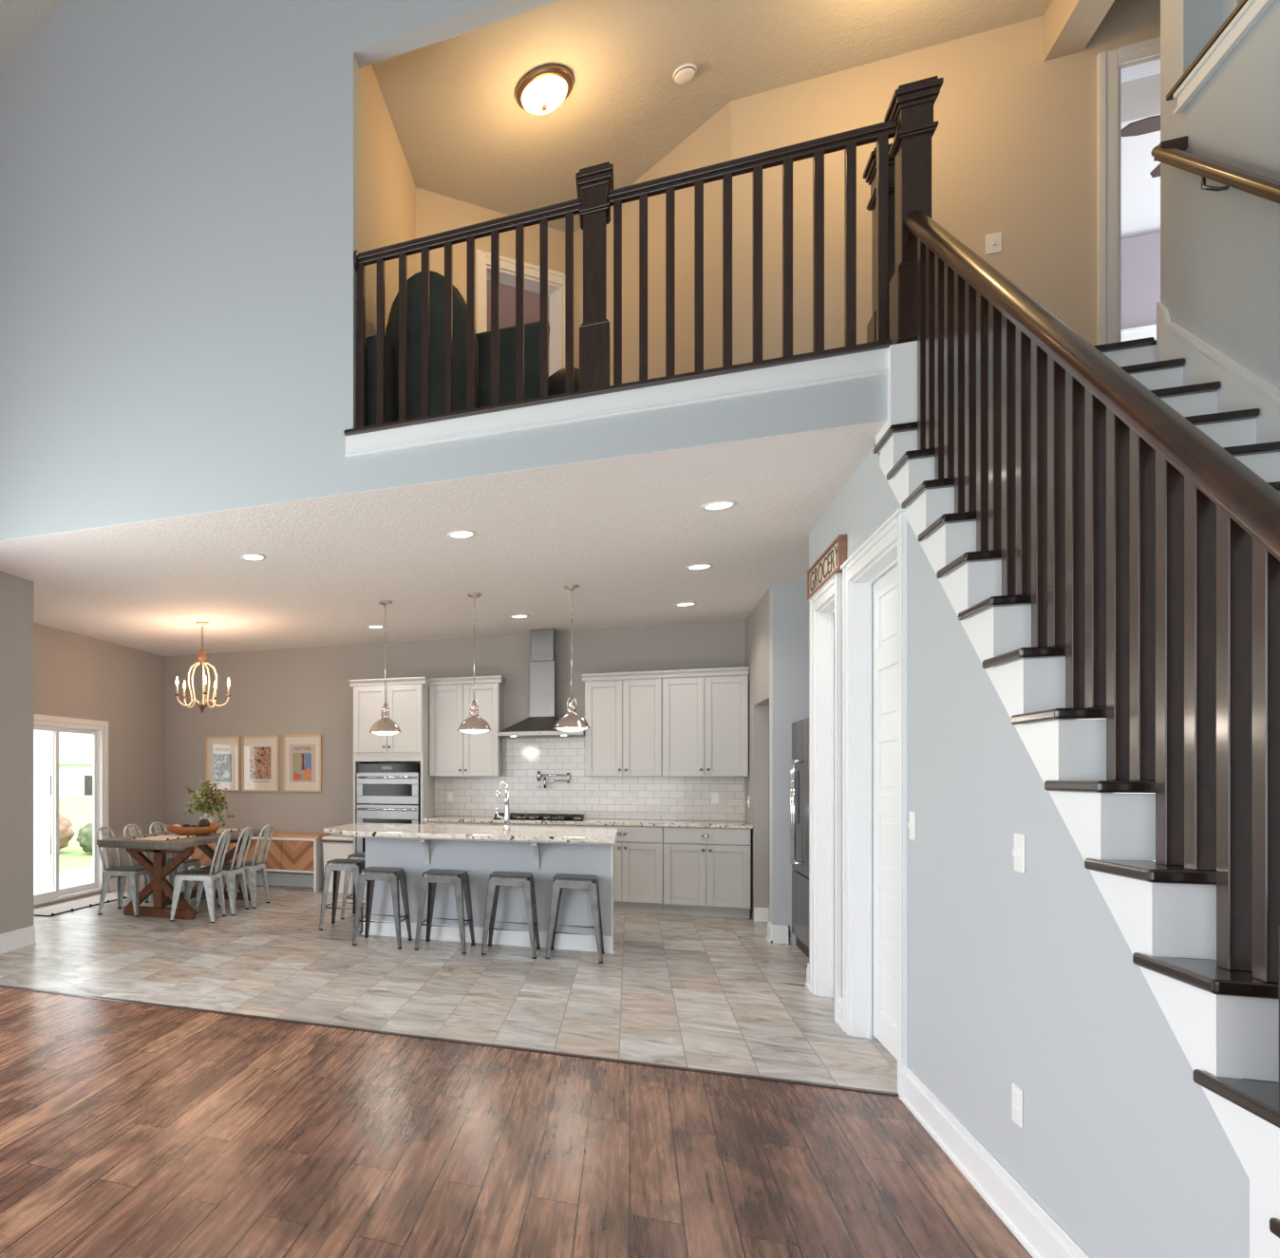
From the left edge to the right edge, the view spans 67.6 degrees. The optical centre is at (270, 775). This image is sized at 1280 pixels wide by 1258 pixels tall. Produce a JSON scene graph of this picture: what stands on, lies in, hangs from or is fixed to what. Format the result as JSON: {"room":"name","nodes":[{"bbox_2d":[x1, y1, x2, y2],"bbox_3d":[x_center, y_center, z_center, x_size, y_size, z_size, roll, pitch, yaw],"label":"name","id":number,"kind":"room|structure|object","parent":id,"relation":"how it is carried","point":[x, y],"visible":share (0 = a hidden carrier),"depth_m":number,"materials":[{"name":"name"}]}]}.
{"room":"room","nodes":[
{"label":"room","id":0,"kind":"room"},
{"bbox_2d":[0,570,33,934],"bbox_3d":[-3.609,-1.573,3.173,0.120,5.900,8.270,0,0,23],"label":"wall","id":1,"kind":"structure","parent":0,"point":[16,593],"depth_m":6.75,"materials":[{"name":"grey paint"}]},
{"bbox_2d":[0,925,36,954],"bbox_3d":[-3.593,1.302,3.179,0.144,0.150,8.294,0,0,23],"label":"baseboard","id":2,"kind":"structure","parent":1,"relation":"attached to","point":[17,939],"depth_m":6.75,"materials":[{"name":"white wood"}]},
{"bbox_2d":[0,0,65,74],"bbox_3d":[-0.153,-5.393,1.127,8.160,2.120,7.197,0,0,23],"label":"ceiling","id":3,"kind":"structure","parent":0,"point":[20,20],"depth_m":5.54,"materials":[{"name":"grey paint"}]},
{"bbox_2d":[33,866,92,894],"bbox_3d":[-2.578,1.487,11.136,1.770,0.180,9.500,0,0,23],"label":"floor","id":4,"kind":"structure","parent":0,"point":[75,877],"depth_m":11.32,"materials":[{"name":"white concrete"}]},
{"bbox_2d":[33,730,51,883],"bbox_3d":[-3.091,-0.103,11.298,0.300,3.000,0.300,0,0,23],"label":"sliding glass door","id":5,"kind":"structure","parent":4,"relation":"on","point":[42,866],"depth_m":11.19,"materials":[{"name":"white"}]},
{"bbox_2d":[33,622,165,908],"bbox_3d":[-2.281,-0.107,9.388,0.120,2.967,4.213,0,0,23],"label":"wall","id":6,"kind":"structure","parent":0,"point":[78,676],"depth_m":10.29,"materials":[{"name":"grey paint"}]},
{"bbox_2d":[33,714,108,905],"bbox_3d":[-2.357,0.367,9.180,0.122,2.020,1.950,0,0,23],"label":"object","id":7,"kind":"structure","parent":6,"relation":"in","point":[99,729],"depth_m":9.72,"materials":[{"name":"white plastic"}]},
{"bbox_2d":[359,64,415,339],"bbox_3d":[0.738,-2.961,5.582,0.127,2.645,1.463,0,0,23],"label":"wall","id":8,"kind":"structure","parent":0,"point":[387,187],"depth_m":5.31,"materials":[{"name":"beige paint"}]},
{"bbox_2d":[0,420,886,656],"bbox_3d":[1.540,-1.690,7.255,8.820,0.200,5.404,0,0,23],"label":"ceiling","id":9,"kind":"structure","parent":0,"point":[626,530],"depth_m":6.19,"materials":[{"name":"white paint"}]},
{"bbox_2d":[174,621,230,713],"bbox_3d":[-0.698,-1.122,8.834,0.584,0.937,0.565,0,0,23],"label":"chandelier","id":10,"kind":"object","parent":9,"relation":"hanging from","point":[201,656],"visible":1,"depth_m":8.79,"materials":[{"name":"beige metal"}]},
{"bbox_2d":[369,600,401,734],"bbox_3d":[1.049,-0.981,7.755,0.300,1.218,0.300,0,0,23],"label":"pendant light","id":11,"kind":"object","parent":9,"relation":"hanging from","point":[385,725],"visible":1,"depth_m":7.71,"materials":[{"name":"silver metal"}]},
{"bbox_2d":[456,593,491,734],"bbox_3d":[1.786,-0.981,7.442,0.300,1.218,0.300,0,0,23],"label":"pendant light","id":12,"kind":"object","parent":9,"relation":"hanging from","point":[474,724],"visible":1,"depth_m":7.39,"materials":[{"name":"silver metal"}]},
{"bbox_2d":[553,584,590,732],"bbox_3d":[2.526,-0.981,7.119,0.300,1.218,0.300,0,0,23],"label":"pendant light","id":13,"kind":"object","parent":9,"relation":"hanging from","point":[571,722],"visible":1,"depth_m":7.08,"materials":[{"name":"silver metal"}]},
{"bbox_2d":[0,0,887,540],"bbox_3d":[1.246,-4.458,4.508,8.020,5.731,0.120,0,0,23],"label":"wall","id":14,"kind":"structure","parent":0,"point":[179,179],"depth_m":5.14,"materials":[{"name":"grey paint"}]},
{"bbox_2d":[345,347,889,458],"bbox_3d":[1.593,-1.851,4.281,2.536,0.119,0.028,0,0,23],"label":"trim","id":15,"kind":"structure","parent":14,"relation":"attached to","point":[871,364],"depth_m":4.19,"materials":[{"name":"white wood"}]},
{"bbox_2d":[343,338,891,436],"bbox_3d":[1.614,-1.924,4.333,2.545,0.028,0.175,0,0,23],"label":"trim","id":16,"kind":"structure","parent":14,"relation":"attached to","point":[883,344],"depth_m":4.17,"materials":[{"name":"brown wood"}]},
{"bbox_2d":[353,118,897,427],"bbox_3d":[1.655,-2.503,4.330,2.538,1.130,0.176,0,0,23],"label":"loft railing","id":17,"kind":"object","parent":16,"relation":"on","point":[596,194],"visible":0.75,"depth_m":4.26,"materials":[{"name":"brown wood"}]},
{"bbox_2d":[0,984,898,1096],"bbox_3d":[0.146,1.374,4.743,5.572,0.006,0.040,0,0,23],"label":"trim","id":18,"kind":"structure","parent":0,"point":[894,1094],"depth_m":4.31,"materials":[{"name":"brown wood"}]},
{"bbox_2d":[165,620,745,875],"bbox_3d":[1.762,-0.107,10.024,7.070,2.967,0.130,0,0,23],"label":"wall","id":19,"kind":"structure","parent":0,"point":[302,690],"depth_m":9.85,"materials":[{"name":"grey paint"}]},
{"bbox_2d":[108,868,313,891],"bbox_3d":[-0.375,1.302,10.145,2.800,0.150,1.333,0,0,23],"label":"baseboard","id":20,"kind":"structure","parent":19,"relation":"attached to","point":[274,879],"depth_m":10.59,"materials":[{"name":"white wood"}]},
{"bbox_2d":[205,735,240,790],"bbox_3d":[-0.623,-0.157,10.955,0.488,0.708,0.030,0,0,23],"label":"framed print","id":21,"kind":"object","parent":19,"relation":"attached to","point":[222,753],"visible":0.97,"depth_m":10.95,"materials":[{"name":"white paper"}]},
{"bbox_2d":[213,753,231,782],"bbox_3d":[-0.622,-0.103,10.957,0.260,0.360,0.002,0,0,23],"label":"artwork","id":22,"kind":"object","parent":21,"relation":"attached to","point":[222,762],"depth_m":10.95},
{"bbox_2d":[242,734,279,791],"bbox_3d":[-0.129,-0.157,10.746,0.499,0.708,0.030,0,0,23],"label":"framed print","id":23,"kind":"object","parent":19,"relation":"attached to","point":[260,754],"visible":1,"depth_m":10.74,"materials":[{"name":"paper"}]},
{"bbox_2d":[249,746,270,779],"bbox_3d":[-0.128,-0.163,10.748,0.290,0.410,0.002,0,0,23],"label":"artwork","id":24,"kind":"object","parent":23,"relation":"attached to","point":[259,756],"depth_m":10.75},
{"bbox_2d":[282,734,321,791],"bbox_3d":[0.392,-0.157,10.526,0.503,0.708,0.030,0,0,23],"label":"framed print","id":25,"kind":"object","parent":19,"relation":"attached to","point":[302,754],"visible":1,"depth_m":10.53,"materials":[{"name":"beige paper"}]},
{"bbox_2d":[293,752,311,780],"bbox_3d":[0.393,-0.113,10.526,0.240,0.340,0.002,0,0,23],"label":"artwork","id":26,"kind":"object","parent":25,"relation":"attached to","point":[302,762],"depth_m":10.52,"materials":[{"name":"multicoloured paper"}]},
{"bbox_2d":[429,675,506,776],"bbox_3d":[2.211,-0.543,9.557,0.798,1.100,0.376,0,0,23],"label":"upper cabinet","id":27,"kind":"object","parent":19,"relation":"attached to","point":[452,752],"visible":0.96,"depth_m":9.43,"materials":[{"name":"grey paint"}]},
{"bbox_2d":[497,628,584,737],"bbox_3d":[2.936,-1.005,9.190,0.872,1.170,0.487,0,0,23],"label":"range hood","id":28,"kind":"object","parent":19,"relation":"attached to","point":[542,720],"visible":0.93,"depth_m":9.17,"materials":[{"name":"silver metal"}]},
{"bbox_2d":[497,716,584,737],"bbox_3d":[2.938,-0.529,9.193,0.872,0.218,0.481,0,0,23],"label":"hood","id":29,"kind":"object","parent":28,"relation":"attached to","point":[532,726],"depth_m":9.07,"materials":[{"name":"silver metal"}]},
{"bbox_2d":[582,670,661,776],"bbox_3d":[3.691,-0.531,8.931,0.767,1.075,0.376,0,0,23],"label":"upper cabinet","id":30,"kind":"object","parent":19,"relation":"attached to","point":[623,710],"visible":0.99,"depth_m":8.78,"materials":[{"name":"grey paint"}]},
{"bbox_2d":[661,666,749,776],"bbox_3d":[4.400,-0.531,8.631,0.769,1.075,0.376,0,0,23],"label":"upper cabinet","id":31,"kind":"object","parent":19,"relation":"attached to","point":[705,711],"visible":1,"depth_m":8.49,"materials":[{"name":"grey paint"}]},
{"bbox_2d":[415,187,564,329],"bbox_3d":[1.675,-3.061,6.491,1.620,2.445,0.120,0,0,-22],"label":"wall","id":32,"kind":"structure","parent":0,"point":[435,213],"depth_m":6.33,"materials":[{"name":"beige paint"}]},
{"bbox_2d":[475,249,564,376],"bbox_3d":[1.934,-2.938,6.583,0.900,2.000,0.153,0,0,-22],"label":"door frame","id":33,"kind":"structure","parent":32,"relation":"in","point":[555,292],"depth_m":6.61,"materials":[{"name":"white wood"}]},
{"bbox_2d":[0,879,1032,1257],"bbox_3d":[0.113,1.417,3.885,8.820,0.080,12.723,0,0,23],"label":"floor","id":34,"kind":"structure","parent":0,"point":[127,1130],"depth_m":3.57,"materials":[{"name":"brown wood"}]},
{"bbox_2d":[33,891,127,916],"bbox_3d":[-2.003,1.365,9.159,0.411,0.036,1.731,0,0,23],"label":"woven rug","id":35,"kind":"object","parent":34,"relation":"on","point":[71,906],"visible":0.68,"depth_m":8.97,"materials":[{"name":"grey carpet"}]},
{"bbox_2d":[95,826,153,917],"bbox_3d":[-1.474,0.945,8.569,0.509,0.862,0.434,0,0,18],"label":"dining chair","id":36,"kind":"object","parent":34,"relation":"on","point":[133,873],"visible":0.8,"depth_m":8.45,"materials":[{"name":"metal"}]},
{"bbox_2d":[149,821,205,902],"bbox_3d":[-1.055,0.945,9.405,0.509,0.862,0.434,0,0,23],"label":"dining chair","id":37,"kind":"object","parent":34,"relation":"on","point":[188,862],"visible":0.38,"depth_m":9.43,"materials":[{"name":"white metal"}]},
{"bbox_2d":[96,829,264,920],"bbox_3d":[-0.848,0.994,8.861,0.910,0.765,2.020,0,0,23],"label":"dining table","id":38,"kind":"object","parent":34,"relation":"on","point":[160,870],"visible":0.61,"depth_m":8.26,"materials":[{"name":"brown wood"}]},
{"bbox_2d":[132,833,198,840],"bbox_3d":[-1.031,0.603,8.210,0.486,0.024,0.812,0,0,23],"label":"table runner","id":39,"kind":"object","parent":38,"relation":"on","point":[164,837],"depth_m":8.31,"materials":[{"name":"beige fabric"}]},
{"bbox_2d":[164,824,222,835],"bbox_3d":[-0.794,0.550,8.719,0.600,0.113,0.250,0,0,3],"label":"wooden bowl","id":40,"kind":"object","parent":39,"relation":"on","point":[182,831],"visible":0.93,"depth_m":8.64,"materials":[{"name":"brown wood"}]},
{"bbox_2d":[210,828,243,834],"bbox_3d":[-0.580,0.603,9.089,0.348,0.024,0.882,0,0,23],"label":"table runner","id":41,"kind":"object","parent":38,"relation":"on","point":[220,830],"depth_m":9.47,"materials":[{"name":"beige fabric"}]},
{"bbox_2d":[199,812,213,823],"bbox_3d":[-0.685,0.501,9.290,0.130,0.210,0.159,0,0,-33],"label":"flower vase","id":42,"kind":"object","parent":41,"relation":"on","point":[210,818],"visible":0.28,"depth_m":9.24,"materials":[{"name":"white ceramic"}]},
{"bbox_2d":[183,778,234,826],"bbox_3d":[-0.677,0.290,9.283,0.545,0.533,0.535,0,0,23],"label":"bouquet","id":43,"kind":"object","parent":42,"relation":"in","point":[207,804],"visible":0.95,"depth_m":9.23,"materials":[{"name":"green plant"}]},
{"bbox_2d":[169,829,230,922],"bbox_3d":[-0.657,0.945,8.180,0.509,0.862,0.434,0,0,13],"label":"dining chair","id":44,"kind":"object","parent":34,"relation":"on","point":[188,876],"visible":0.9,"depth_m":8.04,"materials":[{"name":"white metal"}]},
{"bbox_2d":[194,827,252,915],"bbox_3d":[-0.458,0.945,8.623,0.509,0.862,0.434,0,0,18],"label":"dining chair","id":45,"kind":"object","parent":34,"relation":"on","point":[230,872],"visible":0.73,"depth_m":8.51,"materials":[{"name":"white metal"}]},
{"bbox_2d":[217,824,273,908],"bbox_3d":[-0.249,0.945,9.065,0.509,0.862,0.434,0,0,21],"label":"dining chair","id":46,"kind":"object","parent":34,"relation":"on","point":[251,867],"visible":0.82,"depth_m":8.96,"materials":[{"name":"white metal"}]},
{"bbox_2d":[188,831,328,892],"bbox_3d":[-0.165,1.041,10.532,1.745,0.672,0.390,0,0,23],"label":"sideboard","id":47,"kind":"object","parent":34,"relation":"on","point":[288,852],"visible":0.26,"depth_m":10.19,"materials":[{"name":"brown wood"}]},
{"bbox_2d":[321,835,353,894],"bbox_3d":[0.839,1.044,10.012,0.400,0.665,0.299,0,0,23],"label":"bin","id":48,"kind":"object","parent":34,"relation":"on","point":[334,847],"visible":0.49,"depth_m":9.88,"materials":[{"name":"white plastic"}]},
{"bbox_2d":[319,858,365,933],"bbox_3d":[0.692,1.072,7.689,0.404,0.610,0.404,0,0,21],"label":"bar stool","id":49,"kind":"object","parent":34,"relation":"on","point":[336,865],"visible":0.8,"depth_m":7.58,"materials":[{"name":"grey metal"}]},
{"bbox_2d":[340,852,365,919],"bbox_3d":[0.937,1.072,8.269,0.404,0.610,0.404,0,0,23],"label":"bar stool","id":50,"kind":"object","parent":34,"relation":"on","point":[358,856],"visible":0.41,"depth_m":8.17,"materials":[{"name":"grey metal"}]},
{"bbox_2d":[352,866,412,949],"bbox_3d":[0.922,1.072,6.994,0.404,0.610,0.404,0,0,22],"label":"bar stool","id":51,"kind":"object","parent":34,"relation":"on","point":[369,875],"visible":1,"depth_m":6.89,"materials":[{"name":"grey metal"}]},
{"bbox_2d":[348,677,434,898],"bbox_3d":[1.414,0.147,9.734,0.865,2.460,0.671,0,0,23],"label":"tall cabinet","id":52,"kind":"object","parent":34,"relation":"on","point":[407,699],"visible":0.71,"depth_m":9.47,"materials":[{"name":"grey paint"}]},
{"bbox_2d":[356,804,420,853],"bbox_3d":[1.390,0.679,9.672,0.710,0.715,0.603,0,0,23],"label":"wall oven","id":53,"kind":"object","parent":52,"relation":"in","point":[404,814],"visible":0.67,"depth_m":9.46,"materials":[{"name":"silver metal"}]},
{"bbox_2d":[356,763,420,804],"bbox_3d":[1.390,0.087,9.672,0.710,0.450,0.603,0,0,23],"label":"microwave oven","id":54,"kind":"object","parent":52,"relation":"in","point":[376,783],"visible":0.99,"depth_m":9.44,"materials":[{"name":"silver metal"}]},
{"bbox_2d":[414,868,475,954],"bbox_3d":[1.401,1.072,6.813,0.404,0.610,0.404,0,0,24],"label":"bar stool","id":55,"kind":"object","parent":34,"relation":"on","point":[460,878],"visible":1,"depth_m":6.71,"materials":[{"name":"grey metal"}]},
{"bbox_2d":[423,822,491,826],"bbox_3d":[2.130,0.941,9.447,0.734,0.872,0.643,0,0,23],"label":"base cabinet","id":56,"kind":"object","parent":34,"relation":"on","point":[444,823],"visible":0.02,"depth_m":9.18,"materials":[{"name":"grey paint"}]},
{"bbox_2d":[423,815,752,828],"bbox_3d":[3.252,0.484,8.981,3.168,0.038,0.626,0,0,23],"label":"countertop","id":57,"kind":"structure","parent":56,"relation":"on","point":[437,818],"depth_m":8.68,"materials":[{"name":"stone"}]},
{"bbox_2d":[492,812,584,821],"bbox_3d":[2.896,0.438,9.145,0.905,0.053,0.500,0,0,23],"label":"cooktop","id":58,"kind":"object","parent":57,"relation":"in","point":[513,816],"visible":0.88,"depth_m":8.98,"materials":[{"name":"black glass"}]},
{"bbox_2d":[323,822,617,953],"bbox_3d":[1.703,0.920,7.358,2.400,0.914,1.280,0,0,23],"label":"kitchen island","id":59,"kind":"object","parent":34,"relation":"on","point":[480,851],"visible":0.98,"depth_m":6.94,"materials":[{"name":"grey paint"}]},
{"bbox_2d":[481,871,540,959],"bbox_3d":[1.883,1.072,6.641,0.404,0.610,0.404,0,0,22],"label":"bar stool","id":60,"kind":"object","parent":34,"relation":"on","point":[525,880],"visible":1,"depth_m":6.53,"materials":[{"name":"grey metal"}]},
{"bbox_2d":[545,873,604,963],"bbox_3d":[2.328,1.072,6.486,0.404,0.610,0.404,0,0,23],"label":"bar stool","id":61,"kind":"object","parent":34,"relation":"on","point":[590,882],"visible":1,"depth_m":6.38,"materials":[{"name":"grey metal"}]},
{"bbox_2d":[582,825,662,913],"bbox_3d":[3.645,0.941,8.805,0.754,0.872,0.643,0,0,23],"label":"base cabinet","id":62,"kind":"object","parent":34,"relation":"on","point":[637,850],"visible":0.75,"depth_m":8.49,"materials":[{"name":"grey paint"}]},
{"bbox_2d":[662,827,751,919],"bbox_3d":[4.343,0.941,8.509,0.758,0.872,0.643,0,0,23],"label":"base cabinet","id":63,"kind":"object","parent":34,"relation":"on","point":[706,872],"visible":0.98,"depth_m":8.25,"materials":[{"name":"grey paint"}]},
{"bbox_2d":[790,717,809,958],"bbox_3d":[4.394,0.472,6.374,0.837,1.810,0.897,0,0,23],"label":"refrigerator","id":64,"kind":"object","parent":34,"relation":"on","point":[800,762],"visible":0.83,"depth_m":6.52,"materials":[{"name":"silver metal"}]},
{"bbox_2d":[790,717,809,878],"bbox_3d":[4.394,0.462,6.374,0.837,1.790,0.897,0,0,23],"label":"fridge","id":65,"kind":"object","parent":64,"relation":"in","point":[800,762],"depth_m":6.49,"materials":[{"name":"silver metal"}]},
{"bbox_2d":[873,301,1279,1257],"bbox_3d":[2.744,-0.353,2.244,1.187,3.460,3.873,0,0,23],"label":"staircase","id":66,"kind":"structure","parent":34,"relation":"on","point":[1224,1022],"depth_m":2.28,"materials":[{"name":"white wood"}]},
{"bbox_2d":[862,75,1279,1109],"bbox_3d":[2.451,-1.236,2.805,0.193,3.665,3.160,0,0,23],"label":"stair railing","id":67,"kind":"object","parent":66,"relation":"on","point":[1142,548],"visible":0.89,"depth_m":2.17,"materials":[{"name":"brown wood"}]},
{"bbox_2d":[487,280,548,377],"bbox_3d":[1.547,-3.061,7.367,3.200,2.445,1.600,0,0,-22],"label":"wall","id":68,"kind":"structure","parent":0,"point":[507,293],"depth_m":7.58,"materials":[{"name":"brown paint"}]},
{"bbox_2d":[573,101,731,385],"bbox_3d":[2.695,-3.061,6.105,0.120,2.445,1.500,0,0,-22],"label":"wall","id":69,"kind":"structure","parent":0,"point":[710,143],"depth_m":5.78,"materials":[{"name":"beige paint"}]},
{"bbox_2d":[745,588,769,921],"bbox_3d":[4.580,-0.107,7.890,0.120,2.967,1.623,0,0,23],"label":"wall","id":70,"kind":"structure","parent":0,"point":[757,623],"depth_m":8.02,"materials":[{"name":"grey paint"}]},
{"bbox_2d":[371,0,1160,232],"bbox_3d":[3.628,-4.343,4.979,6.000,0.120,2.602,0,0,23],"label":"ceiling","id":71,"kind":"structure","parent":0,"point":[463,134],"depth_m":5.16,"materials":[{"name":"grey paint"}]},
{"bbox_2d":[515,64,573,114],"bbox_3d":[1.700,-4.207,5.274,0.344,0.152,0.344,0,0,23],"label":"flush ceiling light","id":72,"kind":"object","parent":71,"relation":"attached to","point":[544,88],"visible":1,"depth_m":5.20,"materials":[{"name":"white glass"}]},
{"bbox_2d":[672,62,696,84],"bbox_3d":[2.517,-4.261,5.162,0.132,0.044,0.132,0,0,23],"label":"smoke detector","id":73,"kind":"object","parent":71,"relation":"attached to","point":[684,73],"visible":1,"depth_m":5.13,"materials":[{"name":"white plastic"}]},
{"bbox_2d":[1121,114,1160,177],"bbox_3d":[5.584,-4.103,4.862,1.114,0.680,1.160,0,0,23],"label":"ceiling fan","id":74,"kind":"object","parent":71,"relation":"hanging from","point":[1150,124],"visible":0.09,"depth_m":5.04,"materials":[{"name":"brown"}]},
{"bbox_2d":[769,580,809,944],"bbox_3d":[4.431,-0.107,6.130,1.218,2.967,1.735,0,0,23],"label":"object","id":75,"kind":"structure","parent":0,"point":[788,602],"depth_m":6.96,"materials":[{"name":"grey paint"}]},
{"bbox_2d":[766,921,790,944],"bbox_3d":[4.215,1.302,7.060,0.144,0.150,0.238,0,0,23],"label":"baseboard","id":76,"kind":"structure","parent":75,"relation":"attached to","point":[776,933],"depth_m":6.96,"materials":[{"name":"white wood"}]},
{"bbox_2d":[731,0,1160,365],"bbox_3d":[4.607,-3.061,4.739,3.610,2.445,0.120,0,0,23],"label":"wall","id":77,"kind":"structure","parent":0,"point":[1014,139],"depth_m":4.91,"materials":[{"name":"beige paint"}]},
{"bbox_2d":[1096,37,1160,345],"bbox_3d":[5.012,-2.958,4.555,0.930,2.040,0.153,0,0,23],"label":"door frame","id":78,"kind":"structure","parent":77,"relation":"in","point":[1110,71],"depth_m":4.66,"materials":[{"name":"white wood"}]},
{"bbox_2d":[809,445,1278,1257],"bbox_3d":[3.298,-0.107,3.325,1.318,2.967,4.315,0,0,23],"label":"wall","id":79,"kind":"structure","parent":0,"point":[1029,980],"depth_m":2.52,"materials":[{"name":"grey paint"}]},
{"bbox_2d":[808,573,842,1022],"bbox_3d":[3.360,0.120,5.039,0.164,2.513,0.774,0,0,23],"label":"door","id":80,"kind":"structure","parent":79,"relation":"in","point":[825,621],"depth_m":5.29,"materials":[{"name":"white wood"}]},
{"bbox_2d":[807,533,847,600],"bbox_3d":[3.274,-1.216,5.010,0.040,0.185,0.900,0,0,23],"label":"wall sign","id":81,"kind":"object","parent":79,"relation":"attached to","point":[829,563],"visible":0.98,"depth_m":4.89,"materials":[{"name":"brown wood"}]},
{"bbox_2d":[840,507,907,1100],"bbox_3d":[2.947,0.120,4.063,0.164,2.513,1.094,0,0,23],"label":"door","id":82,"kind":"structure","parent":79,"relation":"in","point":[875,602],"depth_m":4.34,"materials":[{"name":"white wood"}]},
{"bbox_2d":[805,962,1091,1257],"bbox_3d":[2.195,1.302,2.290,0.142,0.150,7.129,0,0,23],"label":"baseboard","id":83,"kind":"structure","parent":79,"relation":"attached to","point":[1033,1227],"depth_m":2.74,"materials":[{"name":"white wood"}]},
{"bbox_2d":[1011,1082,1022,1129],"bbox_3d":[2.257,0.997,2.568,0.009,0.116,0.070,0,0,23],"label":"outlet plate","id":84,"kind":"object","parent":79,"relation":"attached to","point":[1016,1092],"visible":1,"depth_m":2.56,"materials":[{"name":"white plastic"}]},
{"bbox_2d":[1012,832,1025,873],"bbox_3d":[2.247,0.232,2.556,0.018,0.116,0.070,0,0,23],"label":"switch plate","id":85,"kind":"object","parent":79,"relation":"attached to","point":[1019,851],"visible":1,"depth_m":2.55,"materials":[{"name":"white plastic"}]},
{"bbox_2d":[1121,113,1160,239],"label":"window","id":86,"kind":"structure","parent":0,"point":[1140,192],"depth_m":5.93,"materials":[{"name":"white glass"}]},
{"bbox_2d":[1121,232,1160,329],"bbox_3d":[6.034,-3.481,5.276,3.200,3.285,1.980,0,0,23],"label":"wall","id":87,"kind":"structure","parent":0,"point":[1140,255],"depth_m":6.13,"materials":[{"name":"grey paint"}]},
{"bbox_2d":[1121,324,1156,341],"bbox_3d":[6.372,-3.176,6.074,3.000,0.105,0.045,0,0,23],"label":"trim","id":88,"kind":"structure","parent":87,"relation":"attached to","point":[1146,331],"depth_m":6.11,"materials":[{"name":"white wood"}]},
{"bbox_2d":[1043,0,1279,389],"bbox_3d":[2.733,-1.598,0.733,0.170,5.950,8.720,0,0,23],"label":"wall","id":89,"kind":"structure","parent":0,"point":[1220,251],"depth_m":3.36,"materials":[{"name":"grey paint"}]},
{"bbox_2d":[1166,0,1247,100],"bbox_3d":[2.470,-2.906,0.177,0.180,0.025,7.452,0,0,23],"label":"trim","id":90,"kind":"structure","parent":89,"relation":"attached to","point":[1170,96],"depth_m":3.39,"materials":[{"name":"brown wood"}]},
{"bbox_2d":[1150,135,1279,204],"bbox_3d":[3.258,-1.439,2.318,0.099,2.489,2.810,0,0,23],"label":"wall handrail","id":91,"kind":"object","parent":89,"relation":"attached to","point":[1170,152],"visible":1,"depth_m":3.27,"materials":[{"name":"brown wood"}]},
{"bbox_2d":[1173,0,1275,114],"bbox_3d":[2.395,-2.846,0.186,0.026,0.095,7.410,0,0,23],"label":"trim","id":92,"kind":"structure","parent":89,"relation":"attached to","point":[1250,14],"depth_m":3.32,"materials":[{"name":"white wood"}]},
{"bbox_3d":[1.983,-1.877,5.734,2.982,0.117,2.693,0,0,23],"label":"floor","id":93,"kind":"structure","parent":0,"visible":0},
{"bbox_2d":[365,335,395,426],"bbox_3d":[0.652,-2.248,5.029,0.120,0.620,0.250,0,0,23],"label":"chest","id":94,"kind":"object","parent":93,"relation":"on","point":[371,341],"visible":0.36,"depth_m":4.93,"materials":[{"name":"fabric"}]},
{"bbox_2d":[385,270,478,421],"bbox_3d":[0.998,-2.457,5.257,0.580,1.042,0.540,0,0,23],"label":"barrel armchair","id":95,"kind":"object","parent":93,"relation":"on","point":[436,280],"visible":0.37,"depth_m":5.01,"materials":[{"name":"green fabric"}]},
{"bbox_2d":[476,320,549,407],"bbox_3d":[1.534,-2.337,5.421,0.507,0.803,0.540,0,0,23],"label":"armchair","id":96,"kind":"object","parent":93,"relation":"on","point":[507,335],"visible":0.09,"depth_m":5.16,"materials":[{"name":"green fabric"}]},
{"bbox_2d":[547,367,579,395],"bbox_3d":[1.745,-2.161,4.995,0.260,0.445,0.260,0,0,23],"label":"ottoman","id":97,"kind":"object","parent":93,"relation":"on","point":[556,381],"visible":0.13,"depth_m":4.90,"materials":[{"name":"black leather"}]},
{"label":"outside","id":98,"kind":"structure","parent":0,"visible":0},
{"bbox_2d":[50,798,92,872],"bbox_3d":[-20.562,1.652,35.850,54.180,0.150,70.000,0,0,23],"label":"lawn","id":99,"kind":"structure","parent":98,"point":[79,811],"depth_m":25.51,"materials":[{"name":"green plant"}]},
{"bbox_2d":[50,809,75,853],"bbox_3d":[-4.791,1.151,17.444,1.626,1.020,1.173,0,0,23],"label":"shrub","id":100,"kind":"object","parent":99,"relation":"on","point":[66,833],"visible":0.23,"depth_m":17.15,"materials":[{"name":"beige plant"}]},
{"bbox_2d":[50,733,92,798],"bbox_3d":[-14.763,-0.323,63.864,18.800,6.400,9.000,0,0,-13],"label":"house","id":101,"kind":"structure","parent":99,"relation":"on","point":[75,749],"depth_m":59.89,"materials":[{"name":"white"}]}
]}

